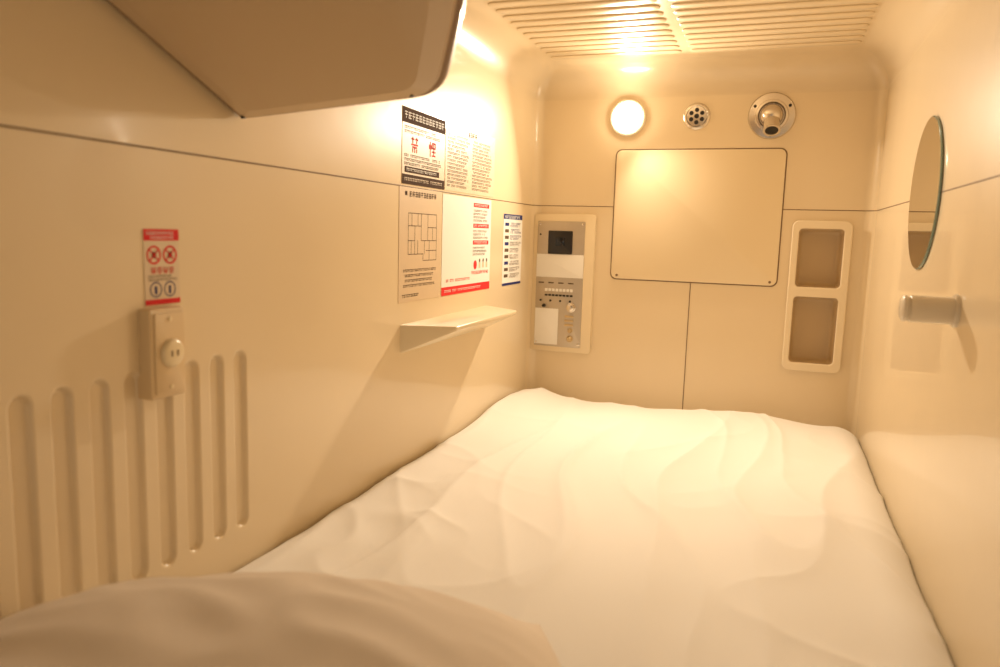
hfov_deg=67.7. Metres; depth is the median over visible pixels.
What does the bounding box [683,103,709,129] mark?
air vent
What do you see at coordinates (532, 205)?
trim
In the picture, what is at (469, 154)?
sheet
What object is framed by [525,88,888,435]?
wall
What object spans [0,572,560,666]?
pillow
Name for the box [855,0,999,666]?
wall
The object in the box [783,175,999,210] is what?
trim
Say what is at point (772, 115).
air vent nozzle
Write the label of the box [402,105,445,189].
notice
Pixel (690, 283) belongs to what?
trim
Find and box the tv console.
[107,0,465,118]
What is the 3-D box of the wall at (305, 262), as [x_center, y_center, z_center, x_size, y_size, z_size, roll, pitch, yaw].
[-0.326,-0.060,1.274,0.001,1.080,2.470,4,8,19]
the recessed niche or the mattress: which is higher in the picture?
the recessed niche
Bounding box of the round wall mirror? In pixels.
[908,116,943,268]
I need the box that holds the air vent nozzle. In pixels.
[748,92,795,138]
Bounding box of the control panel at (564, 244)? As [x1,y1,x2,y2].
[530,214,596,353]
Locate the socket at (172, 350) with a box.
[161,339,183,366]
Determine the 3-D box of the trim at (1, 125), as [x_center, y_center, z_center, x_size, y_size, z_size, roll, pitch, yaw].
[-0.320,-0.270,1.245,0.002,0.002,2.470,4,8,19]
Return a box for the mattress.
[233,388,954,666]
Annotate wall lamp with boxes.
[610,99,645,136]
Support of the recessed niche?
attached to the wall at (833, 146)
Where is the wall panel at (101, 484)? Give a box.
[0,331,257,619]
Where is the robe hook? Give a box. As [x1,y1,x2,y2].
[898,294,960,327]
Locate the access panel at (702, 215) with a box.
[610,148,787,286]
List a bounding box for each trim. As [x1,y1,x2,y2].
[0,124,529,204]
[532,205,612,206]
[682,283,690,409]
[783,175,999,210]
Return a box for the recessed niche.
[782,220,852,372]
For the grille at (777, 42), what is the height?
0.003 m
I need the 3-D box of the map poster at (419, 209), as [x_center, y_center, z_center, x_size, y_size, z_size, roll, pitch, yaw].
[-0.176,-0.198,1.664,0.001,0.246,0.212,4,8,19]
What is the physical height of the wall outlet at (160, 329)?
0.116 m
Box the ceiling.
[454,0,955,100]
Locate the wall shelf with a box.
[400,305,515,352]
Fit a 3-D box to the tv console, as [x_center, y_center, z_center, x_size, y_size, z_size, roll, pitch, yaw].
[-0.236,-0.441,0.752,0.458,0.359,0.486,4,8,19]
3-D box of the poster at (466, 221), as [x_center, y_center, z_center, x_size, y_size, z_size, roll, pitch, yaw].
[-0.083,-0.228,1.923,0.001,0.243,0.326,4,8,19]
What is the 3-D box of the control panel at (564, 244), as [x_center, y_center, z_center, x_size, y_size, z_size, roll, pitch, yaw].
[0.199,-0.161,2.410,0.203,0.446,0.029,4,8,19]
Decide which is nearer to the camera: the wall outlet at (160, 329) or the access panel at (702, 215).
the wall outlet at (160, 329)
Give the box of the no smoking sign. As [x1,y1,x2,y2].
[143,229,179,305]
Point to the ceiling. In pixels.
(897, 29)
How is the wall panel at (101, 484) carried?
attached to the wall at (305, 262)
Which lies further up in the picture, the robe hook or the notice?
the notice
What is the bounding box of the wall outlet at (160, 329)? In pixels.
[138,305,185,400]
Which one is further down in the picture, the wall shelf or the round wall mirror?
the wall shelf
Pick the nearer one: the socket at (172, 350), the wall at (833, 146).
the socket at (172, 350)
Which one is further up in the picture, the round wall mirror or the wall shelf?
the round wall mirror
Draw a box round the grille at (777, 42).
[484,0,879,59]
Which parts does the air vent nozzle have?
spout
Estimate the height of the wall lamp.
0.112 m
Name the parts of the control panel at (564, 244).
display frame, volume knob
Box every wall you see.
[0,0,533,576]
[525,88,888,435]
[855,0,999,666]
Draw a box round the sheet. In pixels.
[445,120,494,197]
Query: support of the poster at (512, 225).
attached to the wall at (305, 262)
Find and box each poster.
[398,186,441,303]
[441,194,490,295]
[502,214,522,285]
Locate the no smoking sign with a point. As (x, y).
(160, 246)

